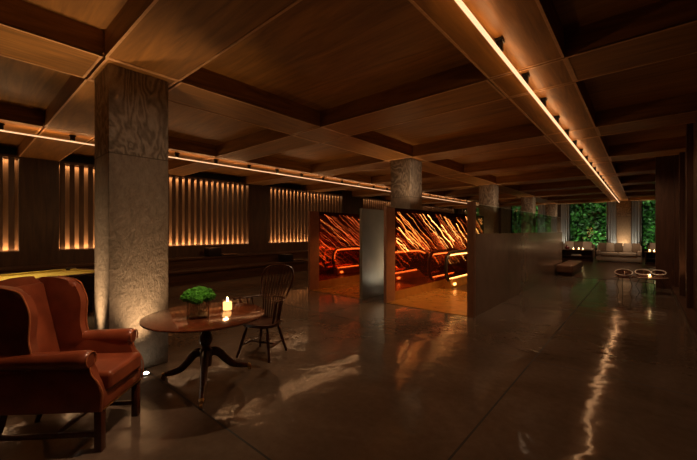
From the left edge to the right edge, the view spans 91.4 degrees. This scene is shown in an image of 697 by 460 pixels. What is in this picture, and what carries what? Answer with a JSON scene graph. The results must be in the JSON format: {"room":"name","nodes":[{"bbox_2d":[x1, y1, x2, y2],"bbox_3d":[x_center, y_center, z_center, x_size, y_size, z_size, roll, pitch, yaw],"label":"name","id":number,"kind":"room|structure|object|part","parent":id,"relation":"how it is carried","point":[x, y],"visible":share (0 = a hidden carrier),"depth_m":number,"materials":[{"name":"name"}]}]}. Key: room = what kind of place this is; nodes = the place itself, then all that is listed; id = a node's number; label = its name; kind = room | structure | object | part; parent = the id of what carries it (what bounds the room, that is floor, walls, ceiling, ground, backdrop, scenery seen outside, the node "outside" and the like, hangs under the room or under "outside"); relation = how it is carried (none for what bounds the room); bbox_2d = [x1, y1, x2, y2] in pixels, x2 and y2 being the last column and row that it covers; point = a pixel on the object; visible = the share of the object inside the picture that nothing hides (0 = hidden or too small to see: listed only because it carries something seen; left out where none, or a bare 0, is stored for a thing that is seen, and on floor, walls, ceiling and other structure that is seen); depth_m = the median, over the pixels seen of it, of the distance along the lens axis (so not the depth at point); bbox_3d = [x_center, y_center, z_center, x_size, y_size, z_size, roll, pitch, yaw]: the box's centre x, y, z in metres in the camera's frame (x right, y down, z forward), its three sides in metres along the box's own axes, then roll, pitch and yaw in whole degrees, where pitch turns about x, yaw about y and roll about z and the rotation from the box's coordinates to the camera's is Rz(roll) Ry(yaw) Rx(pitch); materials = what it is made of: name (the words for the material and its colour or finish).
{"room":"hotel lobby","nodes":[
{"label":"hotel lobby","id":0,"kind":"room"},
{"bbox_2d":[0,146,447,206],"bbox_3d":[-1.449,-0.250,17.300,0.200,3.790,32.300,0,0,41],"label":"wall","id":1,"kind":"structure","parent":0,"point":[3,150],"depth_m":12.51,"materials":[{"name":"wood"}]},
{"bbox_2d":[0,153,18,251],"bbox_3d":[-10.043,-0.685,6.752,0.250,2.420,5.020,0,0,41],"label":"slatted panel","id":2,"kind":"object","parent":1,"relation":"attached to","point":[8,163],"visible":0.93,"depth_m":8.52,"materials":[{"name":"wood"}]},
{"bbox_3d":[-10.036,-1.865,6.746,0.230,0.060,5.020,0,0,41],"label":"head trim","id":3,"kind":"part","parent":2,"relation":"part of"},
{"bbox_2d":[59,161,247,249],"bbox_3d":[-5.993,-0.685,11.446,0.250,2.420,5.820,0,0,41],"label":"slatted panel","id":4,"kind":"object","parent":1,"relation":"attached to","point":[201,211],"visible":0.61,"depth_m":11.75,"materials":[{"name":"wood"}]},
{"bbox_3d":[-5.985,-1.865,11.440,0.230,0.060,5.820,0,0,41],"label":"head trim","id":5,"kind":"part","parent":4,"relation":"part of","materials":[{"name":"wood"}]},
{"bbox_2d":[0,157,457,266],"bbox_3d":[-1.309,-0.250,16.980,0.430,3.790,32.000,0,0,41],"label":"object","id":6,"kind":"structure","parent":1,"relation":"attached to","point":[38,179],"depth_m":9.07,"materials":[{"name":"wood"}]},
{"bbox_2d":[269,186,341,242],"bbox_3d":[-1.952,-0.685,16.128,0.250,2.420,4.630,0,0,41],"label":"slatted panel","id":7,"kind":"object","parent":1,"relation":"attached to","point":[289,208],"visible":0.66,"depth_m":15.48,"materials":[{"name":"wood"}]},
{"bbox_3d":[-1.944,-1.865,16.122,0.230,0.060,4.630,0,0,41],"label":"head trim","id":8,"kind":"part","parent":7,"relation":"part of","materials":[{"name":"wood"}]},
{"bbox_2d":[363,197,390,209],"bbox_3d":[2.566,-0.685,21.363,0.250,2.420,5.700,0,0,41],"label":"slatted panel","id":9,"kind":"object","parent":1,"relation":"attached to","point":[368,203],"visible":0.2,"depth_m":20.28,"materials":[{"name":"wood"}]},
{"bbox_3d":[2.574,-1.865,21.357,0.230,0.060,5.700,0,0,41],"label":"head trim","id":10,"kind":"part","parent":9,"relation":"part of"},
{"bbox_2d":[422,204,453,212],"bbox_3d":[6.813,-0.685,26.284,0.250,2.420,5.700,0,0,41],"label":"slatted panel","id":11,"kind":"object","parent":1,"relation":"attached to","point":[424,207],"visible":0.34,"depth_m":26.11,"materials":[{"name":"wood"}]},
{"bbox_2d":[0,255,696,459],"bbox_3d":[4.796,1.701,11.910,16.300,0.128,32.300,0,0,41],"label":"floor","id":12,"kind":"structure","parent":0,"point":[563,368],"depth_m":3.59,"materials":[{"name":"concrete"}]},
{"bbox_2d":[0,267,94,311],"bbox_3d":[-6.215,1.239,6.199,1.600,0.812,2.840,0,0,26],"label":"pool table","id":13,"kind":"object","parent":12,"relation":"on","point":[86,276],"visible":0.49,"depth_m":6.87,"materials":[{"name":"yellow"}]},
{"bbox_3d":[-5.304,1.415,6.980,0.156,0.460,0.156,0,0,-19],"label":"leg","id":14,"kind":"part","parent":13,"relation":"part of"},
{"bbox_2d":[0,275,143,452],"bbox_3d":[-2.317,1.014,2.760,1.004,1.277,0.706,0,0,-4],"label":"armchair","id":15,"kind":"object","parent":12,"relation":"on","point":[51,362],"visible":1,"depth_m":2.52,"materials":[{"name":"leather"}]},
{"bbox_3d":[-2.610,1.491,2.538,0.140,0.323,0.060,0,0,-4],"label":"leg","id":16,"kind":"part","parent":15,"relation":"part of","materials":[{"name":"brown wood"}]},
{"bbox_3d":[-2.635,0.865,2.737,0.364,0.979,0.567,0,0,-4],"label":"backrest","id":17,"kind":"part","parent":15,"relation":"part of","materials":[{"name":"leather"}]},
{"bbox_3d":[-2.639,1.491,2.937,0.140,0.323,0.060,0,0,-4],"label":"leg","id":18,"kind":"part","parent":15,"relation":"part of","materials":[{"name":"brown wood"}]},
{"bbox_3d":[-2.213,1.113,2.482,0.782,0.463,0.136,0,0,-4],"label":"arm","id":19,"kind":"part","parent":15,"relation":"part of","materials":[{"name":"leather"}]},
{"bbox_3d":[-1.863,1.490,2.548,0.054,0.310,0.054,0,0,-4],"label":"leg","id":20,"kind":"part","parent":15,"relation":"part of","materials":[{"name":"brown wood"}]},
{"bbox_3d":[-2.255,1.113,3.050,0.782,0.463,0.136,0,0,-4],"label":"arm","id":21,"kind":"part","parent":15,"relation":"part of","materials":[{"name":"leather"}]},
{"bbox_2d":[94,352,140,389],"bbox_3d":[-2.165,1.140,2.771,0.700,0.195,0.450,0,0,-4],"label":"seat cushion","id":22,"kind":"object","parent":15,"relation":"on","point":[114,369],"depth_m":2.75,"materials":[{"name":"leather"}]},
{"bbox_3d":[-2.230,1.270,2.766,0.770,0.150,0.540,0,0,-4],"label":"seat","id":23,"kind":"part","parent":15,"relation":"part of","materials":[{"name":"leather"}]},
{"bbox_3d":[-1.844,1.330,2.795,0.012,0.010,0.520,0,0,-4],"label":"nail trim","id":24,"kind":"part","parent":15,"relation":"part of","materials":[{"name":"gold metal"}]},
{"bbox_3d":[-1.899,1.490,3.036,0.054,0.310,0.054,0,0,-4],"label":"leg","id":25,"kind":"part","parent":15,"relation":"part of","materials":[{"name":"brown wood"}]},
{"bbox_2d":[95,64,167,368],"bbox_3d":[-2.687,-0.113,4.218,0.600,3.515,0.635,0,0,41],"label":"column","id":26,"kind":"structure","parent":12,"relation":"on","point":[131,107],"depth_m":4.00,"materials":[{"name":"concrete"}]},
{"bbox_2d":[0,250,307,273],"bbox_3d":[-1.167,1.270,16.264,0.700,0.750,30.900,0,0,41],"label":"bench","id":27,"kind":"object","parent":12,"relation":"on","point":[176,263],"visible":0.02,"depth_m":11.50,"materials":[{"name":"wood"}]},
{"bbox_2d":[204,247,236,256],"bbox_3d":[-4.560,0.745,12.211,0.480,0.300,1.070,0,0,41],"label":"stool","id":28,"kind":"object","parent":27,"relation":"on","point":[212,251],"visible":0.98,"depth_m":11.86,"materials":[{"name":"black leather"}]},
{"bbox_2d":[139,302,264,408],"bbox_3d":[-1.531,1.270,3.652,1.226,0.749,1.226,0,0,41],"label":"pedestal table","id":29,"kind":"object","parent":12,"relation":"on","point":[171,320],"visible":0.96,"depth_m":3.55,"materials":[{"name":"brown wood"}]},
{"bbox_3d":[-1.790,1.435,3.696,0.486,0.348,0.086,0,0,9],"label":"leg","id":30,"kind":"part","parent":29,"relation":"part of","materials":[{"name":"brown wood"}]},
{"bbox_2d":[187,301,208,317],"bbox_3d":[-1.565,0.796,3.543,0.206,0.195,0.206,0,0,-21],"label":"glass vase","id":31,"kind":"object","parent":29,"relation":"on","point":[200,313],"visible":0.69,"depth_m":3.52,"materials":[{"name":"clear"}]},
{"bbox_2d":[180,286,215,304],"bbox_3d":[-1.566,0.660,3.546,0.355,0.179,0.321,0,0,29],"label":"bouquet","id":32,"kind":"object","parent":31,"relation":"in","point":[196,295],"visible":1,"depth_m":3.46,"materials":[{"name":"plant"}]},
{"bbox_3d":[-1.439,1.435,3.405,0.086,0.348,0.486,0,0,-21],"label":"leg","id":33,"kind":"part","parent":29,"relation":"part of","materials":[{"name":"brown wood"}]},
{"bbox_3d":[-1.358,1.435,3.852,0.086,0.348,0.486,0,0,41],"label":"leg","id":34,"kind":"part","parent":29,"relation":"part of","materials":[{"name":"brown wood"}]},
{"bbox_3d":[-1.358,0.832,3.814,0.120,0.125,0.120,0,0,41],"label":"candle holder","id":35,"kind":"object","parent":29,"relation":"on","visible":0},
{"bbox_2d":[223,297,231,309],"bbox_3d":[-1.358,0.813,3.814,0.094,0.138,0.094,0,0,41],"label":"candle","id":36,"kind":"object","parent":35,"relation":"in","point":[227,305],"visible":1,"depth_m":3.78,"materials":[{"name":"white wax"}]},
{"bbox_2d":[168,259,307,286],"bbox_3d":[-0.653,1.440,15.820,0.740,0.410,30.900,0,0,41],"label":"bench","id":37,"kind":"object","parent":12,"relation":"on","point":[179,277],"visible":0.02,"depth_m":11.41,"materials":[{"name":"wood"}]},
{"bbox_2d":[278,254,305,261],"bbox_3d":[-2.309,1.085,13.901,0.480,0.300,1.070,0,0,41],"label":"stool","id":38,"kind":"object","parent":37,"relation":"on","point":[281,257],"visible":0.97,"depth_m":13.54,"materials":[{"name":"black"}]},
{"bbox_2d":[233,264,294,362],"bbox_3d":[-1.104,1.065,4.630,0.662,1.169,0.674,0,0,21],"label":"armchair","id":39,"kind":"object","parent":12,"relation":"on","point":[265,322],"visible":0.88,"depth_m":4.66,"materials":[{"name":"wood"}]},
{"bbox_3d":[-1.387,1.440,4.441,0.160,0.418,0.041,0,0,-24],"label":"leg","id":40,"kind":"part","parent":39,"relation":"part of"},
{"bbox_3d":[-1.127,0.900,4.568,0.662,0.051,0.494,0,0,21],"label":"arm rail","id":41,"kind":"part","parent":39,"relation":"part of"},
{"bbox_3d":[-1.229,1.440,4.772,0.041,0.418,0.160,0,0,-24],"label":"leg","id":42,"kind":"part","parent":39,"relation":"part of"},
{"bbox_3d":[-1.139,1.220,4.537,0.479,0.040,0.440,0,0,21],"label":"seat","id":43,"kind":"part","parent":39,"relation":"part of","materials":[{"name":"wood"}]},
{"bbox_3d":[-1.017,1.440,4.301,0.041,0.418,0.160,0,0,-24],"label":"leg","id":44,"kind":"part","parent":39,"relation":"part of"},
{"bbox_3d":[-0.947,1.058,4.365,0.024,0.303,0.126,0,0,-43],"label":"arm post","id":45,"kind":"part","parent":39,"relation":"part of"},
{"bbox_3d":[-0.915,1.440,4.653,0.160,0.418,0.041,0,0,-24],"label":"leg","id":46,"kind":"part","parent":39,"relation":"part of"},
{"bbox_2d":[308,211,359,289],"bbox_3d":[2.005,0.550,12.998,0.072,2.190,9.500,0,0,41],"label":"wall","id":47,"kind":"structure","parent":12,"relation":"on","point":[333,238],"depth_m":10.09,"materials":[{"name":"red mirror"}]},
{"bbox_3d":[-0.981,0.550,9.538,0.072,2.190,0.360,0,0,41],"label":"post","id":48,"kind":"part","parent":47,"relation":"part of","materials":[{"name":"wood"}]},
{"bbox_3d":[1.076,-0.502,11.924,0.059,0.075,5.940,0,0,41],"label":"rail","id":49,"kind":"part","parent":47,"relation":"part of","materials":[{"name":"red mirror"}]},
{"bbox_3d":[1.077,0.555,11.923,0.050,2.180,5.940,0,0,41],"label":"panel","id":50,"kind":"part","parent":47,"relation":"part of","materials":[{"name":"red mirror"}]},
{"bbox_3d":[1.097,1.535,11.905,0.007,0.220,5.940,0,0,41],"label":"kick panel","id":51,"kind":"part","parent":47,"relation":"part of","materials":[{"name":"wood"}]},
{"bbox_2d":[311,281,359,298],"bbox_3d":[1.050,1.639,10.487,1.761,0.012,4.410,0,0,41],"label":"floor plate","id":52,"kind":"object","parent":12,"relation":"on","point":[352,289],"visible":0.36,"depth_m":9.41,"materials":[{"name":"wood"}]},
{"bbox_2d":[360,208,383,298],"bbox_3d":[2.358,0.552,10.579,0.083,2.185,6.300,0,0,41],"label":"divider","id":53,"kind":"object","parent":12,"relation":"on","point":[371,220],"visible":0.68,"depth_m":8.46,"materials":[{"name":"grey metal"}]},
{"bbox_2d":[391,158,421,209],"bbox_3d":[1.553,-0.113,9.131,0.600,3.515,0.635,0,0,41],"label":"column","id":54,"kind":"structure","parent":12,"relation":"on","point":[406,174],"depth_m":8.90,"materials":[{"name":"concrete"}]},
{"bbox_2d":[387,286,466,315],"bbox_3d":[3.015,1.639,8.791,1.851,0.012,4.410,0,0,41],"label":"floor plate","id":55,"kind":"object","parent":12,"relation":"on","point":[450,301],"visible":0.57,"depth_m":7.85,"materials":[{"name":"wood"}]},
{"bbox_2d":[384,207,483,302],"bbox_3d":[3.936,0.550,11.332,0.072,2.190,9.500,0,0,41],"label":"wall","id":56,"kind":"structure","parent":12,"relation":"on","point":[417,243],"depth_m":8.92,"materials":[{"name":"glass"}]},
{"bbox_3d":[0.950,0.550,7.872,0.072,2.190,0.360,0,0,41],"label":"post","id":57,"kind":"part","parent":56,"relation":"part of","materials":[{"name":"wood"}]},
{"bbox_3d":[3.028,1.535,10.239,0.007,0.220,5.940,0,0,41],"label":"kick panel","id":58,"kind":"part","parent":56,"relation":"part of","materials":[{"name":"wood"}]},
{"bbox_3d":[3.007,-0.502,10.258,0.059,0.075,5.940,0,0,41],"label":"rail","id":59,"kind":"part","parent":56,"relation":"part of","materials":[{"name":"red mirror"}]},
{"bbox_2d":[444,249,466,290],"bbox_3d":[4.997,2.261,11.093,1.530,3.368,5.514,0,0,41],"label":"escalator","id":60,"kind":"object","parent":12,"relation":"on","point":[459,282],"visible":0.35,"depth_m":9.66,"materials":[{"name":"black metal"}]},
{"bbox_3d":[3.780,1.627,9.683,1.150,0.009,1.500,0,0,41],"label":"comb plate","id":61,"kind":"part","parent":60,"relation":"part of","materials":[{"name":"metal"}]},
{"bbox_2d":[479,184,498,233],"bbox_3d":[5.793,-0.113,14.044,0.600,3.515,0.635,0,0,41],"label":"column","id":62,"kind":"structure","parent":12,"relation":"on","point":[488,194],"depth_m":13.79,"materials":[{"name":"concrete"}]},
{"bbox_2d":[467,201,561,317],"bbox_3d":[5.414,0.545,10.056,0.118,2.200,9.500,0,0,41],"label":"wall","id":63,"kind":"structure","parent":12,"relation":"on","point":[500,266],"depth_m":7.85,"materials":[{"name":"wood"}]},
{"bbox_3d":[2.353,0.545,6.509,0.118,2.200,0.130,0,0,41],"label":"post","id":64,"kind":"part","parent":63,"relation":"part of","materials":[{"name":"wood"}]},
{"bbox_3d":[5.461,0.853,10.108,0.100,1.585,9.360,0,0,41],"label":"panel","id":65,"kind":"part","parent":63,"relation":"part of","materials":[{"name":"brown metal"}]},
{"bbox_2d":[521,197,535,232],"bbox_3d":[10.034,-0.113,18.958,0.600,3.515,0.635,0,0,41],"label":"column","id":66,"kind":"structure","parent":12,"relation":"on","point":[528,204],"depth_m":18.73,"materials":[{"name":"concrete"}]},
{"bbox_2d":[546,204,557,232],"bbox_3d":[14.274,-0.113,23.871,0.600,3.515,0.635,0,0,41],"label":"column","id":67,"kind":"structure","parent":12,"relation":"on","point":[551,209],"depth_m":23.65,"materials":[{"name":"concrete"}]},
{"bbox_2d":[556,260,582,275],"bbox_3d":[8.685,1.433,13.309,0.520,0.406,2.760,0,0,41],"label":"leather ottoman","id":68,"kind":"object","parent":12,"relation":"on","point":[570,267],"visible":1,"depth_m":12.40,"materials":[{"name":"brown leather"}]},
{"bbox_2d":[562,249,593,261],"bbox_3d":[12.546,1.331,18.761,1.580,0.612,0.600,0,0,41],"label":"console table","id":69,"kind":"object","parent":12,"relation":"on","point":[587,255],"visible":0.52,"depth_m":18.73,"materials":[{"name":"brown wood"}]},
{"bbox_2d":[563,243,594,257],"bbox_3d":[13.290,1.211,20.833,2.900,0.852,0.970,0,0,41],"label":"sofa","id":70,"kind":"object","parent":12,"relation":"on","point":[593,245],"visible":0.09,"depth_m":20.13,"materials":[{"name":"beige fabric"}]},
{"bbox_2d":[565,241,573,248],"bbox_3d":[13.494,0.877,20.764,0.460,0.465,0.243,0,0,41],"label":"cushion","id":71,"kind":"object","parent":70,"relation":"on","point":[570,244],"visible":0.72,"depth_m":20.66,"materials":[{"name":"beige fabric"}]},
{"bbox_2d":[574,241,582,248],"bbox_3d":[13.835,0.877,20.470,0.460,0.465,0.243,0,0,41],"label":"cushion","id":72,"kind":"object","parent":70,"relation":"on","point":[577,245],"visible":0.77,"depth_m":20.40,"materials":[{"name":"fabric"}]},
{"bbox_2d":[583,242,591,249],"bbox_3d":[14.175,0.877,20.176,0.460,0.465,0.243,0,0,41],"label":"cushion","id":73,"kind":"object","parent":70,"relation":"on","point":[586,245],"visible":0.77,"depth_m":20.10,"materials":[{"name":"beige fabric"}]},
{"bbox_2d":[596,245,641,263],"bbox_3d":[14.163,1.211,17.834,1.860,0.852,0.970,0,0,41],"label":"sofa","id":74,"kind":"object","parent":12,"relation":"on","point":[600,255],"visible":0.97,"depth_m":17.48,"materials":[{"name":"beige fabric"}]},
{"bbox_2d":[598,243,605,250],"bbox_3d":[13.667,0.877,18.316,0.330,0.465,0.243,0,0,41],"label":"cushion","id":75,"kind":"object","parent":74,"relation":"on","point":[601,246],"visible":0.84,"depth_m":18.24,"materials":[{"name":"fabric"}]},
{"bbox_2d":[600,252,618,255],"bbox_3d":[13.807,1.212,17.996,0.742,0.215,0.750,0,0,41],"label":"seat cushion","id":76,"kind":"object","parent":74,"relation":"on","point":[601,253],"depth_m":17.71,"materials":[{"name":"beige fabric"}]},
{"bbox_2d":[606,243,613,251],"bbox_3d":[13.932,0.877,18.087,0.330,0.465,0.243,0,0,41],"label":"cushion","id":77,"kind":"object","parent":74,"relation":"on","point":[610,246],"visible":1,"depth_m":18.02,"materials":[{"name":"beige fabric"}]},
{"bbox_2d":[614,243,622,251],"bbox_3d":[14.189,0.877,17.865,0.330,0.465,0.243,0,0,41],"label":"cushion","id":78,"kind":"object","parent":74,"relation":"on","point":[618,246],"visible":0.99,"depth_m":17.78,"materials":[{"name":"fabric"}]},
{"bbox_2d":[623,243,631,251],"bbox_3d":[14.462,0.877,17.630,0.330,0.465,0.243,0,0,41],"label":"cushion","id":79,"kind":"object","parent":74,"relation":"on","point":[627,247],"visible":0.96,"depth_m":17.57,"materials":[{"name":"beige fabric"}]},
{"bbox_2d":[618,252,636,256],"bbox_3d":[14.375,1.212,17.506,0.742,0.215,0.750,0,0,41],"label":"seat cushion","id":80,"kind":"object","parent":74,"relation":"on","point":[620,254],"depth_m":17.30,"materials":[{"name":"beige fabric"}]},
{"bbox_2d":[632,243,640,251],"bbox_3d":[14.727,0.877,17.401,0.330,0.465,0.243,0,0,41],"label":"cushion","id":81,"kind":"object","parent":74,"relation":"on","point":[635,246],"visible":0.8,"depth_m":17.34,"materials":[{"name":"fabric"}]},
{"bbox_2d":[614,276,632,292],"bbox_3d":[7.377,1.433,9.114,0.400,0.416,0.400,0,0,41],"label":"side table","id":82,"kind":"object","parent":12,"relation":"on","point":[614,276],"visible":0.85,"depth_m":9.02,"materials":[{"name":"metal"}]},
{"bbox_2d":[614,269,632,276],"bbox_3d":[7.377,1.129,9.114,0.398,0.189,0.397,0,0,41],"label":"bowl","id":83,"kind":"object","parent":82,"relation":"on","point":[620,275],"visible":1,"depth_m":9.06,"materials":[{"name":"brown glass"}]},
{"bbox_2d":[617,200,630,242],"bbox_3d":[17.226,-0.113,21.261,0.700,3.515,0.600,0,0,41],"label":"column","id":84,"kind":"structure","parent":12,"relation":"on","point":[624,207],"depth_m":21.01,"materials":[{"name":"concrete"}]},
{"bbox_2d":[645,251,654,264],"bbox_3d":[15.241,1.331,16.435,1.400,0.612,0.600,0,0,41],"label":"console table","id":85,"kind":"object","parent":12,"relation":"on","point":[649,256],"visible":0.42,"depth_m":16.80,"materials":[{"name":"brown wood"}]},
{"bbox_3d":[15.398,1.354,16.617,1.360,0.566,0.080,0,0,41],"label":"panel","id":86,"kind":"part","parent":85,"relation":"part of","materials":[{"name":"brown wood"}]},
{"bbox_2d":[632,275,668,293],"bbox_3d":[7.994,1.429,9.018,0.740,0.428,0.740,0,0,41],"label":"coffee table","id":87,"kind":"object","parent":12,"relation":"on","point":[653,278],"visible":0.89,"depth_m":8.85,"materials":[{"name":"wood"}]},
{"bbox_2d":[634,269,651,276],"bbox_3d":[7.855,1.124,9.072,0.348,0.181,0.347,0,0,41],"label":"bowl","id":88,"kind":"object","parent":87,"relation":"on","point":[641,275],"visible":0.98,"depth_m":9.04,"materials":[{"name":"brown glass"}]},
{"bbox_2d":[651,270,666,276],"bbox_3d":[8.181,1.126,8.975,0.318,0.176,0.317,0,0,41],"label":"bowl","id":89,"kind":"object","parent":87,"relation":"on","point":[652,270],"visible":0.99,"depth_m":8.93,"materials":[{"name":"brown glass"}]},
{"bbox_2d":[655,155,673,288],"bbox_3d":[10.350,-0.250,8.702,3.700,3.790,0.300,0,0,41],"label":"wall pier","id":90,"kind":"object","parent":12,"relation":"on","point":[664,165],"visible":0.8,"depth_m":9.67,"materials":[{"name":"wood"}]},
{"bbox_3d":[17.246,1.211,17.419,2.850,0.852,0.970,0,0,41],"label":"sofa","id":91,"kind":"object","parent":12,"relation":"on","visible":0},
{"bbox_2d":[650,243,654,250],"bbox_3d":[16.447,0.877,18.215,0.460,0.465,0.243,0,0,41],"label":"cushion","id":92,"kind":"object","parent":91,"relation":"on","point":[652,245],"visible":0.28,"depth_m":18.23,"materials":[{"name":"beige fabric"}]},
{"bbox_2d":[0,0,696,195],"bbox_3d":[4.796,-2.205,11.910,16.300,0.120,32.300,0,0,41],"label":"ceiling","id":93,"kind":"structure","parent":0,"point":[320,55],"depth_m":4.61,"materials":[{"name":"brown wood"}]},
{"bbox_2d":[17,0,301,160],"bbox_3d":[-2.842,-2.005,4.362,14.595,0.281,0.786,0,0,41],"label":"cross beam","id":94,"kind":"structure","parent":93,"relation":"attached to","point":[172,39],"depth_m":3.40,"materials":[{"name":"brown wood"}]},
{"bbox_2d":[0,123,94,145],"bbox_3d":[-5.600,-1.791,6.398,0.065,0.143,1.332,0,0,41],"label":"linear light","id":95,"kind":"object","parent":94,"relation":"attached to","point":[72,137],"depth_m":6.35,"materials":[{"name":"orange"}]},
{"bbox_2d":[0,102,501,206],"bbox_3d":[1.398,-2.005,14.645,0.800,0.281,32.000,0,0,41],"label":"ceiling beam","id":96,"kind":"structure","parent":93,"relation":"attached to","point":[15,118],"depth_m":8.35,"materials":[{"name":"brown wood"}]},
{"bbox_2d":[168,152,390,191],"bbox_3d":[-1.205,-1.790,11.491,0.065,0.142,9.280,0,0,41],"label":"linear light","id":97,"kind":"object","parent":96,"relation":"attached to","point":[176,154],"depth_m":9.95,"materials":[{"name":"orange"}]},
{"bbox_2d":[422,195,466,203],"bbox_3d":[5.570,-1.786,19.342,0.065,0.130,5.688,0,0,41],"label":"linear light","id":98,"kind":"object","parent":96,"relation":"attached to","point":[429,195],"depth_m":19.11,"materials":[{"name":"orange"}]},
{"bbox_2d":[0,0,558,204],"bbox_3d":[4.229,-2.005,12.201,0.800,0.281,32.000,0,0,41],"label":"ceiling beam","id":99,"kind":"structure","parent":93,"relation":"attached to","point":[29,33],"depth_m":4.70,"materials":[{"name":"brown wood"}]},
{"bbox_2d":[168,0,696,175],"bbox_3d":[-0.721,-2.005,6.820,14.595,0.281,0.786,0,0,41],"label":"cross beam","id":100,"kind":"structure","parent":93,"relation":"attached to","point":[663,30],"depth_m":4.44,"materials":[{"name":"brown wood"}]},
{"bbox_2d":[240,93,696,185],"bbox_3d":[1.400,-2.005,9.277,14.595,0.281,0.786,0,0,41],"label":"cross beam","id":101,"kind":"structure","parent":93,"relation":"attached to","point":[679,110],"depth_m":7.19,"materials":[{"name":"brown wood"}]},
{"bbox_2d":[301,136,685,191],"bbox_3d":[3.521,-2.005,11.735,14.595,0.281,0.786,0,0,41],"label":"cross beam","id":102,"kind":"structure","parent":93,"relation":"attached to","point":[675,145],"depth_m":9.72,"materials":[{"name":"brown wood"}]},
{"bbox_2d":[352,161,654,196],"bbox_3d":[5.641,-2.005,14.192,14.595,0.281,0.786,0,0,41],"label":"cross beam","id":103,"kind":"structure","parent":93,"relation":"attached to","point":[639,168],"depth_m":12.70,"materials":[{"name":"brown wood"}]},
{"bbox_2d":[380,174,654,200],"bbox_3d":[7.762,-2.005,16.649,14.595,0.281,0.786,0,0,41],"label":"cross beam","id":104,"kind":"structure","parent":93,"relation":"attached to","point":[639,179],"depth_m":15.02,"materials":[{"name":"brown wood"}]},
{"bbox_2d":[409,0,627,201],"bbox_3d":[7.060,-2.005,9.758,0.800,0.281,32.000,0,0,41],"label":"ceiling beam","id":105,"kind":"structure","parent":93,"relation":"attached to","point":[533,33],"depth_m":3.82,"materials":[{"name":"brown wood"}]},
{"bbox_2d":[455,0,619,202],"bbox_3d":[7.274,-1.796,10.036,0.070,0.134,28.500,0,0,41],"label":"linear light","id":106,"kind":"object","parent":105,"relation":"attached to","point":[498,46],"visible":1,"depth_m":3.99,"materials":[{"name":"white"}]},
{"bbox_2d":[422,184,654,203],"bbox_3d":[9.883,-2.005,19.107,14.595,0.281,0.786,0,0,41],"label":"cross beam","id":107,"kind":"structure","parent":93,"relation":"attached to","point":[643,187],"depth_m":17.51,"materials":[{"name":"brown wood"}]},
{"bbox_2d":[430,191,654,206],"bbox_3d":[12.004,-2.005,21.564,14.595,0.281,0.786,0,0,41],"label":"cross beam","id":108,"kind":"structure","parent":93,"relation":"attached to","point":[643,193],"depth_m":20.25,"materials":[{"name":"brown wood"}]},
{"bbox_2d":[448,196,654,208],"bbox_3d":[14.124,-2.005,24.022,14.595,0.281,0.786,0,0,41],"label":"cross beam","id":109,"kind":"structure","parent":93,"relation":"attached to","point":[646,197],"depth_m":22.47,"materials":[{"name":"brown wood"}]},
{"bbox_2d":[501,206,510,232],"bbox_3d":[12.145,-0.218,26.240,0.700,3.703,0.100,0,0,41],"label":"curtain","id":110,"kind":"object","parent":109,"relation":"hanging from","point":[505,213],"visible":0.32,"depth_m":26.21,"materials":[{"name":"fabric"}]},
{"bbox_2d":[538,205,545,232],"bbox_3d":[13.999,-0.218,24.640,0.500,3.703,0.100,0,0,41],"label":"curtain","id":111,"kind":"object","parent":109,"relation":"hanging from","point":[541,208],"visible":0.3,"depth_m":24.64,"materials":[{"name":"fabric"}]},
{"bbox_2d":[561,204,568,242],"bbox_3d":[15.097,-0.218,23.692,0.500,3.703,0.100,0,0,41],"label":"curtain","id":112,"kind":"object","parent":109,"relation":"hanging from","point":[564,207],"visible":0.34,"depth_m":23.69,"materials":[{"name":"fabric"}]},
{"bbox_2d":[607,202,615,244],"bbox_3d":[17.031,-0.218,22.023,0.510,3.703,0.100,0,0,41],"label":"curtain","id":113,"kind":"object","parent":109,"relation":"hanging from","point":[611,206],"visible":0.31,"depth_m":22.02,"materials":[{"name":"fabric"}]},
{"bbox_2d":[632,201,640,245],"bbox_3d":[17.974,-0.218,21.210,0.460,3.703,0.100,0,0,41],"label":"curtain","id":114,"kind":"object","parent":109,"relation":"hanging from","point":[636,205],"visible":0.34,"depth_m":21.20,"materials":[{"name":"fabric"}]},
{"bbox_2d":[458,201,647,256],"bbox_3d":[15.250,-0.250,24.023,16.300,3.790,0.300,0,0,41],"label":"wall","id":115,"kind":"structure","parent":0,"point":[460,211],"depth_m":24.04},
{"bbox_2d":[569,204,596,248],"bbox_3d":[16.297,-0.475,23.093,2.200,3.340,0.060,0,0,41],"label":"window","id":116,"kind":"structure","parent":115,"relation":"in","point":[569,204],"depth_m":23.78,"materials":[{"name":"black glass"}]},
{"bbox_2d":[642,201,647,249],"bbox_3d":[19.204,-0.475,20.584,2.220,3.340,0.060,0,0,41],"label":"window","id":117,"kind":"structure","parent":115,"relation":"in","point":[642,201],"depth_m":21.25,"materials":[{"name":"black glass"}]},
{"bbox_2d":[674,117,696,324],"bbox_3d":[5.936,-0.250,5.577,0.340,3.790,10.200,0,0,41],"label":"wall","id":118,"kind":"structure","parent":0,"point":[685,163],"depth_m":6.82,"materials":[{"name":"wood"}]},
{"bbox_2d":[671,286,696,339],"bbox_3d":[5.845,1.595,5.655,0.220,0.100,10.200,0,0,41],"label":"baseboard","id":119,"kind":"structure","parent":118,"relation":"attached to","point":[689,313],"depth_m":6.59,"materials":[{"name":"wood"}]},
{"label":"outside","id":120,"kind":"structure","parent":0,"visible":0},
{"bbox_3d":[16.485,1.715,25.071,16.800,0.100,2.900,0,0,41],"label":"ground","id":121,"kind":"structure","parent":120,"visible":0},
{"bbox_2d":[465,201,654,247],"bbox_3d":[17.291,-1.055,26.158,17.000,5.600,0.200,0,0,41],"label":"wall","id":122,"kind":"structure","parent":121,"relation":"on","point":[581,238],"depth_m":25.41,"materials":[{"name":"plant"}]},
{"bbox_2d":[465,200,654,248],"bbox_3d":[16.402,-0.949,25.595,15.644,5.479,1.049,0,0,41],"label":"foliage","id":123,"kind":"object","parent":121,"relation":"on","point":[572,235],"visible":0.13,"depth_m":24.45,"materials":[{"name":"green plant"}]}
]}

